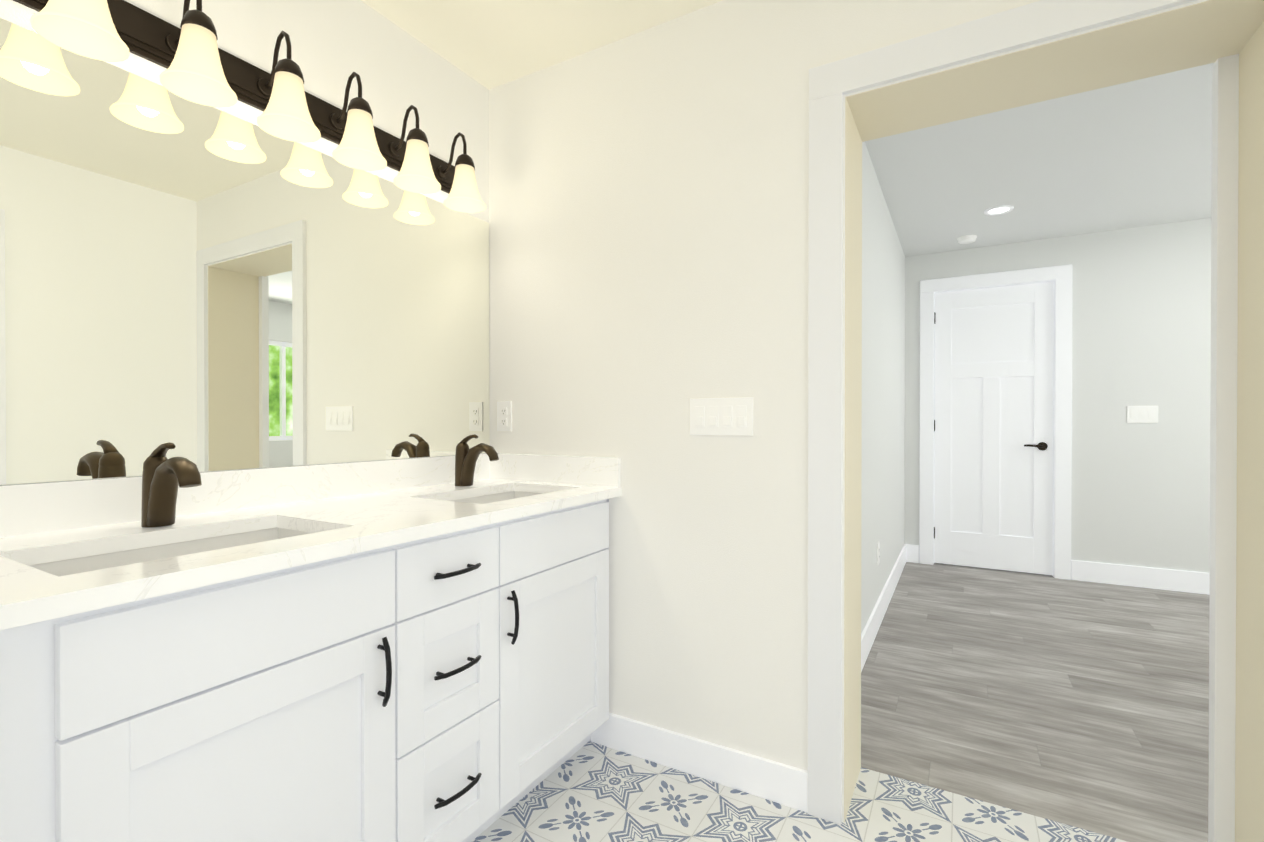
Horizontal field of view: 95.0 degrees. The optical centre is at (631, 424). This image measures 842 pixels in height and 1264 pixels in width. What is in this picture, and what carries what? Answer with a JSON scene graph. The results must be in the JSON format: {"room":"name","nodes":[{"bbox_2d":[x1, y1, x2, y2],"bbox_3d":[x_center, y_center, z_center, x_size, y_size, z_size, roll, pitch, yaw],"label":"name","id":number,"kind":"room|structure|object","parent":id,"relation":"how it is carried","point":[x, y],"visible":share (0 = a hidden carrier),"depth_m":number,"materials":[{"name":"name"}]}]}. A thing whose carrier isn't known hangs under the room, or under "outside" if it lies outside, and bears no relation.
{"room":"bathroom","nodes":[
{"label":"bathroom","id":0,"kind":"room"},
{"bbox_2d":[0,0,489,484],"bbox_3d":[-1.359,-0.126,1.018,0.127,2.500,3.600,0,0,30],"label":"vanity mirror","id":1,"kind":"object","parent":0,"point":[203,288],"depth_m":1.48,"materials":[{"name":"clear glass"}]},
{"bbox_2d":[13,0,485,212],"bbox_3d":[-0.853,-0.883,1.578,0.205,0.258,1.254,0,0,30],"label":"sconce","id":2,"kind":"object","parent":1,"relation":"attached to","point":[197,62],"visible":1,"depth_m":1.45,"materials":[{"name":"white glass"}]},
{"bbox_2d":[361,0,721,89],"bbox_3d":[-0.374,-1.343,0.274,2.570,0.060,3.300,0,0,30],"label":"ceiling","id":3,"kind":"structure","parent":0,"point":[489,44],"depth_m":1.92,"materials":[{"name":"white paint"}]},
{"bbox_2d":[472,740,1127,841],"bbox_3d":[-0.299,1.157,0.417,2.570,0.060,3.600,0,0,30],"label":"floor","id":4,"kind":"structure","parent":0,"point":[589,791],"depth_m":1.66,"materials":[{"name":"multicoloured tile"}]},
{"bbox_2d":[0,493,621,841],"bbox_3d":[-0.677,0.683,1.478,0.614,0.875,1.526,0,0,30],"label":"bathroom vanity","id":5,"kind":"object","parent":4,"relation":"on","point":[407,650],"depth_m":1.09,"materials":[{"name":"white painted wood"},{"name":"quartz"},{"name":"black metal"}]},
{"bbox_2d":[0,477,621,616],"bbox_3d":[-0.679,0.231,1.477,0.610,0.030,1.526,0,0,30],"label":"countertop","id":6,"kind":"structure","parent":5,"relation":"on","point":[25,587],"depth_m":1.33,"materials":[{"name":"white stone"}]},
{"bbox_2d":[141,442,201,527],"bbox_3d":[-0.966,0.127,1.214,0.185,0.180,0.052,0,0,30],"label":"faucet","id":7,"kind":"object","parent":6,"relation":"on","point":[163,477],"visible":1,"depth_m":1.22,"materials":[{"name":"brown metal"}]},
{"bbox_2d":[20,521,355,584],"bbox_3d":[-0.842,0.315,1.115,0.336,0.159,0.506,0,0,30],"label":"sink","id":8,"kind":"object","parent":6,"relation":"in","point":[93,563],"depth_m":1.12,"materials":[{"name":"white ceramic"}]},
{"bbox_2d":[455,434,498,485],"bbox_3d":[-0.535,0.123,1.993,0.185,0.180,0.052,0,0,30],"label":"faucet","id":9,"kind":"object","parent":6,"relation":"on","point":[466,457],"visible":1,"depth_m":2.00,"materials":[{"name":"brown metal"}]},
{"bbox_2d":[444,485,551,500],"bbox_3d":[-0.420,0.311,1.853,0.336,0.159,0.506,0,0,30],"label":"sink","id":10,"kind":"object","parent":6,"relation":"in","point":[513,490],"depth_m":2.05,"materials":[{"name":"white ceramic"}]},
{"bbox_2d":[489,0,1207,821],"bbox_3d":[0.472,-0.131,1.870,2.220,2.500,0.300,0,0,30],"label":"wall","id":11,"kind":"structure","parent":0,"point":[647,234],"depth_m":1.87,"materials":[{"name":"white paint"}]},
{"bbox_2d":[0,453,487,536],"bbox_3d":[-0.935,0.166,1.623,0.020,0.099,1.526,0,0,30],"label":"backsplash","id":12,"kind":"structure","parent":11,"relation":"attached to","point":[31,507],"depth_m":1.44,"materials":[{"name":"white stone"}]},
{"bbox_2d":[497,401,511,430],"bbox_3d":[-0.496,-0.033,2.247,0.070,0.116,0.008,0,0,30],"label":"outlet","id":13,"kind":"object","parent":11,"relation":"attached to","point":[504,415],"visible":1,"depth_m":2.24,"materials":[{"name":"white plastic"}]},
{"bbox_2d":[488,453,619,484],"bbox_3d":[-0.298,0.163,2.126,0.586,0.099,0.020,0,0,30],"label":"backsplash","id":14,"kind":"structure","parent":11,"relation":"attached to","point":[509,467],"depth_m":2.10,"materials":[{"name":"white stone"}]},
{"bbox_2d":[591,713,807,812],"bbox_3d":[0.183,1.062,1.862,0.753,0.115,0.013,0,0,30],"label":"baseboard","id":15,"kind":"structure","parent":11,"relation":"attached to","point":[777,782],"depth_m":1.80,"materials":[{"name":"white wood"}]},
{"bbox_2d":[690,397,752,435],"bbox_3d":[0.278,-0.025,1.803,0.204,0.116,0.010,0,0,30],"label":"light switch","id":16,"kind":"object","parent":11,"relation":"attached to","point":[721,416],"visible":1,"depth_m":1.80,"materials":[{"name":"white plastic"}]},
{"bbox_2d":[808,0,1263,841],"bbox_3d":[1.054,0.052,1.539,1.074,2.137,0.338,0,0,30],"label":"door frame","id":17,"kind":"structure","parent":11,"relation":"attached to","point":[832,84],"depth_m":1.47,"materials":[{"name":"white wood"}]},
{"bbox_2d":[861,141,904,633],"bbox_3d":[1.406,-0.118,3.381,0.100,2.460,3.250,0,0,30],"label":"wall","id":18,"kind":"structure","parent":0,"point":[883,407],"depth_m":3.30,"materials":[{"name":"white paint"}]},
{"bbox_2d":[877,542,879,564],"bbox_3d":[1.367,0.713,3.206,0.008,0.116,0.070,0,0,30],"label":"outlet","id":19,"kind":"object","parent":18,"relation":"attached to","point":[878,552],"visible":1,"depth_m":3.19,"materials":[{"name":"white plastic"}]},
{"bbox_2d":[861,544,912,671],"bbox_3d":[1.438,1.042,3.311,0.030,0.140,3.150,0,0,30],"label":"baseboard","id":20,"kind":"structure","parent":18,"relation":"attached to","point":[869,633],"depth_m":3.29,"materials":[{"name":"white wood"}]},
{"bbox_2d":[861,562,1209,841],"bbox_3d":[3.090,1.147,2.424,3.980,0.060,3.250,0,0,30],"label":"floor","id":21,"kind":"structure","parent":0,"point":[1080,704],"depth_m":2.37,"materials":[{"name":"grey wood"}]},
{"bbox_2d":[865,63,1213,256],"bbox_3d":[3.090,-1.373,2.411,3.980,0.060,3.250,0,0,30],"label":"ceiling","id":22,"kind":"structure","parent":0,"point":[1134,154],"depth_m":3.03,"materials":[{"name":"white paint"}]},
{"bbox_2d":[957,235,976,243],"bbox_3d":[2.421,-1.337,4.182,0.124,0.032,0.124,0,0,30],"label":"smoke detector","id":23,"kind":"object","parent":22,"relation":"attached to","point":[967,239],"visible":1,"depth_m":4.15,"materials":[{"name":"white plastic"}]},
{"bbox_2d":[984,205,1013,214],"bbox_3d":[2.306,-1.347,3.638,0.160,0.006,0.160,0,0,30],"label":"recessed light","id":24,"kind":"object","parent":22,"relation":"in","point":[999,210],"visible":0.96,"depth_m":3.64,"materials":[{"name":"white plastic"}]},
{"bbox_2d":[905,218,1210,572],"bbox_3d":[3.916,-0.120,3.760,3.880,2.460,0.100,0,0,30],"label":"wall","id":25,"kind":"structure","parent":0,"point":[1141,335],"depth_m":3.98,"materials":[{"name":"white paint"}]},
{"bbox_2d":[934,281,1053,574],"bbox_3d":[2.721,0.026,4.386,0.771,2.136,0.094,0,0,30],"label":"hall door","id":26,"kind":"structure","parent":25,"relation":"in","point":[993,437],"depth_m":4.38,"materials":[{"name":"white wood"}]},
{"bbox_2d":[920,265,1071,579],"bbox_3d":[2.744,-0.019,4.420,0.970,2.250,0.118,0,0,30],"label":"door frame","id":27,"kind":"structure","parent":25,"relation":"attached to","point":[1060,277],"depth_m":4.21,"materials":[{"name":"white wood"}]},
{"bbox_2d":[1071,560,1209,594],"bbox_3d":[4.302,1.041,3.479,2.665,0.140,0.014,0,0,30],"label":"baseboard","id":28,"kind":"structure","parent":25,"relation":"attached to","point":[1161,578],"depth_m":3.94,"materials":[{"name":"white wood"}]},
{"bbox_2d":[1127,406,1157,422],"bbox_3d":[3.480,-0.071,3.945,0.162,0.116,0.010,0,0,30],"label":"light switch","id":29,"kind":"object","parent":25,"relation":"attached to","point":[1142,414],"visible":1,"depth_m":3.94,"materials":[{"name":"white plastic"}]}
]}

